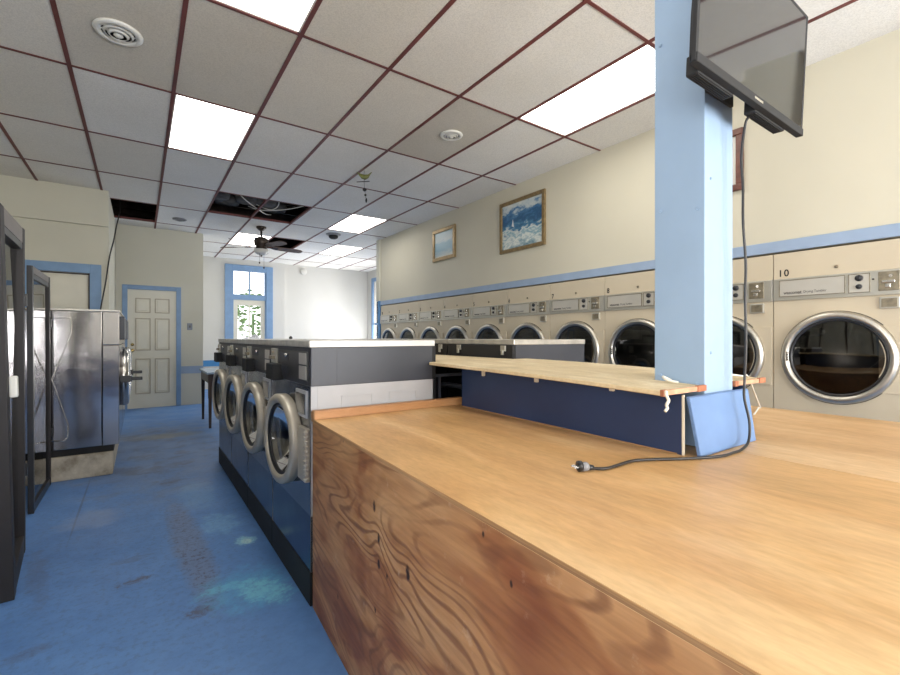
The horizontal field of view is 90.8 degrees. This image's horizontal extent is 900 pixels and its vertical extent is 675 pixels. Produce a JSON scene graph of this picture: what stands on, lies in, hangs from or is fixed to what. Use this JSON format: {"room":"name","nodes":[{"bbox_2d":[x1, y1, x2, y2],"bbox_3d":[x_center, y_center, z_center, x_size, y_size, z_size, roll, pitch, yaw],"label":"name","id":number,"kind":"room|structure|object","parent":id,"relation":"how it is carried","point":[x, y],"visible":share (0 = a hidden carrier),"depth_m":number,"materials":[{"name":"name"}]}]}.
{"room":"laundry","nodes":[
{"label":"laundry","id":0,"kind":"room"},
{"bbox_2d":[0,175,108,226],"bbox_3d":[-4.990,-1.650,5.352,1.390,0.460,0.150,0,0,-35],"label":"wall header","id":1,"kind":"structure","parent":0,"point":[21,197],"depth_m":5.39,"materials":[{"name":"beige paint"}]},
{"bbox_2d":[13,217,108,309],"bbox_3d":[-5.004,-0.110,5.372,1.390,2.620,0.100,0,0,-35],"label":"wall partition","id":2,"kind":"structure","parent":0,"point":[45,240],"depth_m":5.50,"materials":[{"name":"beige paint"}]},
{"bbox_2d":[25,259,100,309],"bbox_3d":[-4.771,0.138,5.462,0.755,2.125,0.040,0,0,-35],"label":"trim","id":3,"kind":"structure","parent":2,"relation":"attached to","point":[94,270],"depth_m":5.56,"materials":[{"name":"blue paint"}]},
{"bbox_2d":[42,272,87,308],"bbox_3d":[-4.827,0.195,5.521,0.530,1.990,0.040,0,0,-35],"label":"door","id":4,"kind":"structure","parent":2,"relation":"in","point":[67,291],"depth_m":5.54,"materials":[{"name":"white paint"}]},
{"bbox_2d":[109,195,115,309],"bbox_3d":[-5.042,-0.340,6.535,0.120,3.080,1.850,0,0,-35],"label":"wall","id":5,"kind":"structure","parent":0,"point":[112,225],"depth_m":6.50,"materials":[{"name":"beige paint"}]},
{"bbox_2d":[100,200,120,309],"bbox_3d":[-4.543,-0.726,5.987,0.089,2.652,1.298,0,0,-27],"label":"hanging cable","id":6,"kind":"object","parent":5,"relation":"attached to","point":[119,200],"visible":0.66,"depth_m":5.62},
{"bbox_2d":[116,224,202,408],"bbox_3d":[-5.073,-0.340,7.715,1.360,3.080,0.120,0,0,-35],"label":"wall","id":7,"kind":"structure","parent":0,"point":[146,256],"depth_m":7.82,"materials":[{"name":"beige paint"}]},
{"bbox_2d":[128,289,175,408],"bbox_3d":[-5.106,0.185,7.614,0.694,2.030,0.108,0,0,-35],"label":"door","id":8,"kind":"structure","parent":7,"relation":"attached to","point":[151,313],"depth_m":7.63,"materials":[{"name":"white paint"}]},
{"bbox_2d":[122,284,202,409],"bbox_3d":[-4.960,0.158,7.706,1.185,2.085,0.025,0,0,-35],"label":"door frame","id":9,"kind":"structure","parent":7,"relation":"attached to","point":[125,287],"depth_m":7.81,"materials":[{"name":"blue paint"}]},
{"bbox_2d":[187,323,191,329],"bbox_3d":[-4.646,-0.195,7.924,0.080,0.120,0.026,0,0,-35],"label":"light switch","id":10,"kind":"object","parent":7,"relation":"attached to","point":[189,325],"visible":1,"depth_m":7.92,"materials":[{"name":"white plastic"}]},
{"bbox_2d":[0,389,347,674],"bbox_3d":[-0.997,1.260,4.640,7.320,0.120,14.950,0,0,-35],"label":"floor","id":11,"kind":"structure","parent":0,"point":[157,564],"depth_m":2.18,"materials":[{"name":"blue paint"}]},
{"bbox_2d":[0,203,27,603],"bbox_3d":[-2.237,0.295,2.242,0.116,1.810,0.645,0,0,-40],"label":"door","id":12,"kind":"structure","parent":11,"relation":"on","point":[13,298],"depth_m":2.26,"materials":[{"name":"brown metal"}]},
{"bbox_2d":[26,265,52,513],"bbox_3d":[-3.069,0.355,3.322,0.051,1.690,0.762,0,0,-35],"label":"door","id":13,"kind":"structure","parent":11,"relation":"on","point":[39,430],"depth_m":3.28,"materials":[{"name":"black metal"}]},
{"bbox_2d":[25,444,116,485],"bbox_3d":[-3.608,1.100,3.981,0.965,0.200,0.890,0,0,-35],"label":"concrete block","id":14,"kind":"object","parent":11,"relation":"on","point":[64,468],"visible":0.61,"depth_m":3.77,"materials":[{"name":"grey concrete"}]},
{"bbox_2d":[25,307,142,460],"bbox_3d":[-3.515,0.379,4.045,1.170,1.242,0.889,0,0,-35],"label":"washer","id":15,"kind":"object","parent":14,"relation":"on","point":[91,378],"visible":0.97,"depth_m":3.80,"materials":[{"name":"metal"}]},
{"bbox_2d":[199,368,218,427],"bbox_3d":[-3.176,0.828,6.357,0.645,0.745,0.900,0,0,-35],"label":"side table","id":16,"kind":"object","parent":11,"relation":"on","point":[207,374],"visible":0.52,"depth_m":5.94,"materials":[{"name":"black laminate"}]},
{"bbox_2d":[212,339,231,480],"bbox_3d":[-1.774,0.607,4.157,0.767,1.187,0.698,0,0,-35],"label":"washing machine","id":17,"kind":"object","parent":11,"relation":"on","point":[221,374],"visible":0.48,"depth_m":4.00,"materials":[{"name":"metal"}]},
{"bbox_2d":[224,339,247,507],"bbox_3d":[-1.373,0.607,3.583,0.767,1.187,0.698,0,0,-35],"label":"washing machine","id":18,"kind":"object","parent":11,"relation":"on","point":[235,383],"visible":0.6,"depth_m":3.40,"materials":[{"name":"metal"}]},
{"bbox_2d":[240,339,367,544],"bbox_3d":[-0.972,0.607,3.009,0.767,1.187,0.698,0,0,-35],"label":"washing machine","id":19,"kind":"object","parent":11,"relation":"on","point":[256,394],"visible":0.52,"depth_m":2.83,"materials":[{"name":"metal"}]},
{"bbox_2d":[264,339,435,605],"bbox_3d":[-0.571,0.607,2.435,0.767,1.187,0.698,0,0,-35],"label":"washing machine","id":20,"kind":"object","parent":11,"relation":"on","point":[307,376],"visible":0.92,"depth_m":2.15,"materials":[{"name":"metal"}]},
{"bbox_2d":[441,382,461,389],"bbox_3d":[-0.026,0.722,2.643,0.448,0.917,0.098,0,0,-11],"label":"hose","id":21,"kind":"object","parent":20,"relation":"attached to","point":[444,384],"visible":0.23,"depth_m":2.61,"materials":[{"name":"black rubber"}]},
{"bbox_2d":[380,304,398,338],"bbox_3d":[-0.849,0.260,8.369,0.746,1.720,0.707,0,0,-35],"label":"dryer","id":22,"kind":"object","parent":11,"relation":"on","point":[389,323],"visible":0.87,"depth_m":8.14,"materials":[{"name":"grey metal"}]},
{"bbox_2d":[398,301,418,338],"bbox_3d":[-0.442,0.260,7.785,0.746,1.720,0.707,0,0,-35],"label":"dryer","id":23,"kind":"object","parent":11,"relation":"on","point":[408,316],"visible":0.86,"depth_m":7.56,"materials":[{"name":"grey metal"}]},
{"bbox_2d":[402,339,448,397],"bbox_3d":[0.079,0.607,3.747,0.767,1.187,0.698,0,0,-35],"label":"washing machine","id":24,"kind":"object","parent":11,"relation":"on","point":[441,345],"visible":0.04,"depth_m":3.30,"materials":[{"name":"metal"}]},
{"bbox_2d":[419,298,443,338],"bbox_3d":[-0.034,0.260,7.202,0.746,1.720,0.707,0,0,-35],"label":"dryer","id":25,"kind":"object","parent":11,"relation":"on","point":[431,322],"visible":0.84,"depth_m":6.97,"materials":[{"name":"grey metal"}]},
{"bbox_2d":[436,372,461,398],"bbox_3d":[0.113,0.700,2.562,0.520,1.000,0.030,0,0,-35],"label":"table","id":26,"kind":"object","parent":11,"relation":"on","point":[438,376],"visible":0.1,"depth_m":2.43,"materials":[{"name":"black metal"}]},
{"bbox_2d":[443,294,472,338],"bbox_3d":[0.374,0.260,6.618,0.746,1.720,0.707,0,0,-35],"label":"dryer","id":27,"kind":"object","parent":11,"relation":"on","point":[457,312],"visible":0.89,"depth_m":6.39,"materials":[{"name":"grey metal"}]},
{"bbox_2d":[472,290,506,338],"bbox_3d":[0.782,0.260,6.035,0.746,1.720,0.707,0,0,-35],"label":"dryer","id":28,"kind":"object","parent":11,"relation":"on","point":[489,309],"visible":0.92,"depth_m":5.81,"materials":[{"name":"grey metal"}]},
{"bbox_2d":[448,339,584,396],"bbox_3d":[0.480,0.607,3.173,0.767,1.187,0.698,0,0,-35],"label":"washing machine","id":29,"kind":"object","parent":11,"relation":"on","point":[546,349],"visible":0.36,"depth_m":2.91,"materials":[{"name":"metal"}]},
{"bbox_2d":[507,284,550,338],"bbox_3d":[1.190,0.260,5.451,0.746,1.720,0.707,0,0,-35],"label":"dryer","id":30,"kind":"object","parent":11,"relation":"on","point":[528,308],"visible":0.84,"depth_m":5.22,"materials":[{"name":"grey metal"}]},
{"bbox_2d":[550,277,604,363],"bbox_3d":[1.597,0.260,4.867,0.746,1.720,0.707,0,0,-35],"label":"dryer","id":31,"kind":"object","parent":11,"relation":"on","point":[577,311],"visible":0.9,"depth_m":4.60,"materials":[{"name":"grey metal"}]},
{"bbox_2d":[311,404,899,674],"bbox_3d":[0.891,0.780,1.477,2.137,0.840,2.540,0,0,-35],"label":"countertop","id":32,"kind":"structure","parent":11,"relation":"on","point":[452,539],"depth_m":0.93,"materials":[{"name":"brown wood"}]},
{"bbox_2d":[311,397,461,419],"bbox_3d":[-0.271,0.341,2.177,0.810,0.038,0.044,0,0,-35],"label":"batten","id":33,"kind":"object","parent":32,"relation":"on","point":[429,403],"visible":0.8,"depth_m":2.12,"materials":[{"name":"orange wood"}]},
{"bbox_2d":[462,369,742,455],"bbox_3d":[0.550,0.255,1.970,0.458,0.210,1.200,0,0,-35],"label":"panel","id":34,"kind":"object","parent":32,"relation":"on","point":[634,418],"depth_m":1.66,"materials":[{"name":"blue wood"}]},
{"bbox_2d":[429,355,765,396],"bbox_3d":[0.142,0.149,2.566,0.724,0.043,2.656,0,0,-35],"label":"shelf","id":35,"kind":"object","parent":34,"relation":"on","point":[637,379],"visible":0.83,"depth_m":1.77,"materials":[{"name":"beige wood"}]},
{"bbox_2d":[664,390,669,411],"bbox_3d":[0.617,0.182,1.265,0.019,0.062,0.016,0,0,-35],"label":"scrap","id":36,"kind":"object","parent":35,"relation":"hanging from","point":[666,409],"visible":1,"depth_m":1.26,"materials":[{"name":"white paper"}]},
{"bbox_2d":[662,376,678,382],"bbox_3d":[0.728,0.139,1.474,0.038,0.022,0.058,0,0,2],"label":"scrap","id":37,"kind":"object","parent":35,"relation":"on","point":[665,378],"visible":1,"depth_m":1.46,"materials":[{"name":"white paper"}]},
{"bbox_2d":[732,374,760,414],"bbox_3d":[1.269,0.236,1.927,0.890,0.248,0.255,0,0,-35],"label":"cord","id":38,"kind":"object","parent":35,"relation":"hanging from","point":[732,374],"visible":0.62,"depth_m":1.97,"materials":[{"name":"white plastic"}]},
{"bbox_2d":[655,0,731,445],"bbox_3d":[0.853,-0.761,1.554,0.202,2.238,0.172,0,0,-35],"label":"column","id":39,"kind":"structure","parent":32,"relation":"on","point":[693,129],"depth_m":1.50,"materials":[{"name":"blue paint"}]},
{"bbox_2d":[686,0,807,137],"bbox_3d":[0.928,-0.932,1.420,0.766,0.429,0.134,0,0,-35],"label":"television","id":40,"kind":"object","parent":39,"relation":"attached to","point":[753,51],"visible":1,"depth_m":1.37,"materials":[{"name":"black plastic"}]},
{"bbox_2d":[571,117,750,471],"bbox_3d":[0.669,-0.184,1.303,0.724,1.088,0.080,0,0,-24],"label":"power cord","id":41,"kind":"object","parent":40,"relation":"hanging from","point":[580,466],"visible":1,"depth_m":1.46,"materials":[{"name":"black plastic"}]},
{"bbox_2d":[686,57,732,99],"bbox_3d":[0.751,-0.746,1.277,0.215,0.058,0.037,0,0,-35],"label":"speaker grille","id":42,"kind":"object","parent":40,"relation":"attached to","point":[703,77],"depth_m":1.25,"materials":[{"name":"black plastic"}]},
{"bbox_2d":[744,102,783,133],"bbox_3d":[1.060,-0.746,1.493,0.240,0.058,0.037,0,0,-35],"label":"speaker grille","id":43,"kind":"object","parent":40,"relation":"attached to","point":[759,115],"depth_m":1.47,"materials":[{"name":"black plastic"}]},
{"bbox_2d":[686,389,755,455],"bbox_3d":[0.894,0.269,1.448,0.405,0.178,0.040,0,0,-35],"label":"board","id":44,"kind":"object","parent":32,"relation":"on","point":[719,421],"visible":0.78,"depth_m":1.42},
{"bbox_2d":[604,270,654,367],"bbox_3d":[2.005,0.260,4.284,0.746,1.720,0.707,0,0,-35],"label":"dryer","id":45,"kind":"object","parent":11,"relation":"on","point":[629,299],"visible":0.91,"depth_m":4.14,"materials":[{"name":"grey metal"}]},
{"bbox_2d":[732,255,773,407],"bbox_3d":[2.413,0.260,3.700,0.746,1.720,0.707,0,0,-35],"label":"dryer","id":46,"kind":"object","parent":11,"relation":"on","point":[760,270],"visible":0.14,"depth_m":3.30,"materials":[{"name":"grey metal"}]},
{"bbox_2d":[773,238,899,421],"bbox_3d":[2.821,0.260,3.116,0.746,1.720,0.707,0,0,-35],"label":"dryer","id":47,"kind":"object","parent":11,"relation":"on","point":[837,309],"visible":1,"depth_m":2.90,"materials":[{"name":"beige metal"}]},
{"bbox_3d":[-4.141,1.100,4.744,0.965,0.200,0.920,0,0,-35],"label":"concrete block","id":48,"kind":"object","parent":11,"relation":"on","visible":0},
{"bbox_2d":[122,315,141,421],"bbox_3d":[-4.048,0.379,4.807,1.170,1.242,0.889,0,0,-35],"label":"washer","id":49,"kind":"object","parent":48,"relation":"on","point":[132,372],"visible":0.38,"depth_m":4.92,"materials":[{"name":"grey metal"}]},
{"bbox_2d":[203,256,284,388],"bbox_3d":[-5.126,-0.340,10.716,2.170,3.080,0.140,0,0,-35],"label":"wall","id":50,"kind":"structure","parent":0,"point":[213,267],"depth_m":10.41,"materials":[{"name":"white paint"}]},
{"bbox_2d":[203,360,218,366],"bbox_3d":[-5.611,0.600,10.283,0.700,0.140,0.015,0,0,-35],"label":"trim","id":51,"kind":"structure","parent":50,"relation":"attached to","point":[205,362],"depth_m":10.30,"materials":[{"name":"blue paint"}]},
{"bbox_2d":[225,263,272,338],"bbox_3d":[-4.897,-0.275,10.820,1.085,2.950,0.110,0,0,-35],"label":"trim","id":52,"kind":"structure","parent":50,"relation":"attached to","point":[229,268],"depth_m":10.77,"materials":[{"name":"blue paint"}]},
{"bbox_2d":[233,299,264,338],"bbox_3d":[-4.905,0.135,10.836,0.730,2.090,0.045,0,0,-35],"label":"door","id":53,"kind":"structure","parent":50,"relation":"in","point":[236,303],"depth_m":10.82,"materials":[{"name":"white paint"}]},
{"bbox_2d":[285,264,366,338],"bbox_3d":[-3.289,-0.340,12.146,2.480,3.080,0.140,0,0,-35],"label":"wall","id":54,"kind":"structure","parent":0,"point":[321,303],"depth_m":12.01,"materials":[{"name":"white paint"}]},
{"bbox_2d":[300,268,306,274],"bbox_3d":[-3.846,-1.730,11.650,0.170,0.170,0.032,0,0,-35],"label":"disc","id":55,"kind":"object","parent":54,"relation":"attached to","point":[303,271],"visible":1,"depth_m":11.64,"materials":[{"name":"white paint"}]},
{"bbox_2d":[367,270,375,338],"bbox_3d":[-1.192,-0.340,11.152,0.140,3.080,4.050,0,0,-35],"label":"wall","id":56,"kind":"structure","parent":0,"point":[371,274],"depth_m":12.59,"materials":[{"name":"white paint"}]},
{"bbox_2d":[371,278,377,338],"bbox_3d":[-1.720,-0.350,11.821,0.100,2.600,1.550,0,0,-35],"label":"window","id":57,"kind":"structure","parent":56,"relation":"in","point":[373,280],"depth_m":12.36,"materials":[{"name":"blue paint"}]},
{"bbox_2d":[0,0,899,271],"bbox_3d":[-0.988,-2.237,4.696,7.240,0.726,14.870,0,0,-35],"label":"ceiling","id":58,"kind":"structure","parent":0,"point":[365,87],"depth_m":3.50,"materials":[{"name":"tile"}]},
{"bbox_2d":[92,17,143,46],"bbox_3d":[-2.036,-1.862,2.725,0.256,0.036,0.256,0,0,-35],"label":"ceiling vent","id":59,"kind":"object","parent":58,"relation":"in","point":[118,32],"visible":1,"depth_m":2.70,"materials":[{"name":"white plastic"}]},
{"bbox_2d":[172,217,186,221],"bbox_3d":[-4.286,-1.862,7.033,0.200,0.036,0.200,0,0,-35],"label":"ceiling vent","id":60,"kind":"object","parent":58,"relation":"in","point":[175,218],"visible":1,"depth_m":6.99,"materials":[{"name":"grey plastic"}]},
{"bbox_2d":[168,95,255,160],"bbox_3d":[-2.215,-1.920,4.070,0.584,0.080,1.170,0,0,-35],"label":"ceiling light","id":61,"kind":"object","parent":58,"relation":"attached to","point":[199,127],"visible":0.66,"depth_m":4.00,"materials":[{"name":"white plastic"}]},
{"bbox_2d":[228,233,271,246],"bbox_3d":[-3.881,-1.920,8.585,0.584,0.080,1.140,0,0,-35],"label":"ceiling light","id":62,"kind":"object","parent":58,"relation":"attached to","point":[248,238],"visible":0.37,"depth_m":8.53,"materials":[{"name":"white plastic"}]},
{"bbox_2d":[215,192,286,213],"bbox_3d":[-3.281,-2.100,6.614,1.726,0.160,0.665,0,0,-35],"label":"insulation batt","id":63,"kind":"object","parent":58,"relation":"in","point":[224,199],"visible":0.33,"depth_m":6.65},
{"bbox_2d":[241,196,270,214],"bbox_3d":[-2.870,-1.950,6.547,0.065,0.114,1.376,0,0,-2],"label":"loose wire","id":64,"kind":"object","parent":58,"relation":"attached to","point":[241,196],"visible":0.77,"depth_m":6.37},
{"bbox_2d":[220,226,301,268],"bbox_3d":[-3.163,-1.520,7.577,1.267,0.720,1.325,0,0,-35],"label":"ceiling fan","id":65,"kind":"object","parent":58,"relation":"hanging from","point":[261,243],"visible":1,"depth_m":7.47,"materials":[{"name":"brown metal"}]},
{"bbox_2d":[215,0,315,32],"bbox_3d":[-0.832,-1.920,2.090,0.584,0.080,1.180,0,0,-35],"label":"ceiling light","id":66,"kind":"object","parent":58,"relation":"attached to","point":[292,15],"visible":1,"depth_m":2.55,"materials":[{"name":"white plastic"}]},
{"bbox_2d":[248,206,302,210],"bbox_3d":[-2.522,-1.956,6.627,1.138,0.102,0.076,0,0,16],"label":"loose wire","id":67,"kind":"object","parent":58,"relation":"attached to","point":[248,206],"visible":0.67,"depth_m":6.67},
{"bbox_2d":[326,232,340,238],"bbox_3d":[-2.120,-1.835,8.070,0.260,0.090,0.260,0,0,-35],"label":"ceiling speaker","id":68,"kind":"object","parent":58,"relation":"attached to","point":[331,235],"visible":1,"depth_m":8.00,"materials":[{"name":"grey plastic"}]},
{"bbox_2d":[319,245,362,255],"bbox_3d":[-2.381,-1.920,9.633,0.584,0.080,1.140,0,0,-35],"label":"ceiling light","id":69,"kind":"object","parent":58,"relation":"attached to","point":[338,250],"visible":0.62,"depth_m":9.61,"materials":[{"name":"white plastic"}]},
{"bbox_2d":[329,215,386,232],"bbox_3d":[-1.558,-1.920,7.390,0.584,0.080,1.120,0,0,-35],"label":"ceiling light","id":70,"kind":"object","parent":58,"relation":"attached to","point":[354,223],"visible":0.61,"depth_m":7.40,"materials":[{"name":"white plastic"}]},
{"bbox_2d":[357,172,371,202],"bbox_3d":[-0.966,-1.698,4.999,0.168,0.365,0.046,0,0,10],"label":"wind chime","id":71,"kind":"object","parent":58,"relation":"hanging from","point":[363,176],"visible":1,"depth_m":4.99,"materials":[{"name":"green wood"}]},
{"bbox_2d":[440,130,462,140],"bbox_3d":[0.013,-1.862,4.108,0.210,0.036,0.210,0,0,-35],"label":"ceiling vent","id":72,"kind":"object","parent":58,"relation":"in","point":[449,135],"visible":1,"depth_m":4.08,"materials":[{"name":"white plastic"}]},
{"bbox_2d":[520,44,654,135],"bbox_3d":[1.168,-1.920,3.488,0.584,0.080,1.180,0,0,-35],"label":"ceiling light","id":73,"kind":"object","parent":58,"relation":"attached to","point":[630,80],"visible":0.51,"depth_m":3.47,"materials":[{"name":"white plastic"}]},
{"bbox_2d":[380,29,899,305],"bbox_3d":[1.784,-0.340,4.186,0.140,3.080,10.820,0,0,-35],"label":"wall","id":74,"kind":"structure","parent":0,"point":[843,172],"depth_m":3.42,"materials":[{"name":"beige paint"}]},
{"bbox_2d":[376,240,379,301],"bbox_3d":[-1.378,-1.290,8.589,0.040,1.180,0.140,0,0,-35],"label":"trim","id":75,"kind":"structure","parent":74,"relation":"attached to","point":[377,241],"depth_m":8.59,"materials":[{"name":"beige paint"}]},
{"bbox_2d":[378,301,381,338],"bbox_3d":[-1.344,0.250,8.528,0.055,1.900,0.080,0,0,-35],"label":"trim","id":76,"kind":"structure","parent":74,"relation":"attached to","point":[379,305],"depth_m":8.49,"materials":[{"name":"blue paint"}]},
{"bbox_2d":[432,224,455,262],"bbox_3d":[-0.096,-1.419,6.729,0.028,0.487,0.603,0,0,-35],"label":"framed picture","id":77,"kind":"object","parent":74,"relation":"attached to","point":[443,239],"visible":1,"depth_m":6.71,"materials":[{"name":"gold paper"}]},
{"bbox_2d":[435,229,451,257],"bbox_3d":[-0.090,-1.419,6.734,0.011,0.377,0.493,0,0,-35],"label":"painting","id":78,"kind":"object","parent":77,"relation":"attached to","point":[443,237],"depth_m":6.74},
{"bbox_2d":[499,188,545,254],"bbox_3d":[0.862,-1.376,5.358,0.028,0.638,0.772,0,0,-35],"label":"framed picture","id":79,"kind":"object","parent":74,"relation":"attached to","point":[522,220],"visible":1,"depth_m":5.33,"materials":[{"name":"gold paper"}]},
{"bbox_2d":[503,194,541,249],"bbox_3d":[0.868,-1.376,5.362,0.011,0.548,0.682,0,0,-35],"label":"painting","id":80,"kind":"object","parent":79,"relation":"attached to","point":[522,217],"depth_m":5.33},
{"bbox_2d":[380,223,899,304],"bbox_3d":[1.735,-0.655,4.115,0.022,0.080,10.760,0,0,-35],"label":"trim","id":81,"kind":"structure","parent":74,"relation":"attached to","point":[890,230],"depth_m":3.41,"materials":[{"name":"blue paint"}]},
{"bbox_2d":[732,127,743,191],"bbox_3d":[2.065,-1.370,3.635,0.028,0.476,0.606,0,0,-35],"label":"framed picture","id":82,"kind":"object","parent":74,"relation":"attached to","point":[736,133],"visible":0.2,"depth_m":3.41,"materials":[{"name":"brown wood"}]},
{"label":"outside","id":83,"kind":"structure","parent":0,"visible":0},
{"bbox_3d":[-5.040,1.410,28.166,36.000,0.180,28.050,0,0,-35],"label":"ground","id":84,"kind":"structure","parent":83,"visible":0},
{"bbox_2d":[238,289,261,336],"bbox_3d":[-6.654,-0.172,15.132,1.467,2.983,1.530,0,0,-35],"label":"shrub","id":85,"kind":"object","parent":84,"relation":"on","point":[243,320],"visible":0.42,"depth_m":15.05,"materials":[{"name":"green plant"}]},
{"bbox_2d":[242,334,259,338],"bbox_3d":[-5.959,0.611,13.281,0.635,1.418,0.703,0,0,-35],"label":"boulder","id":86,"kind":"object","parent":84,"relation":"on","point":[254,336],"visible":0.16,"depth_m":13.22,"materials":[{"name":"grey stone"}]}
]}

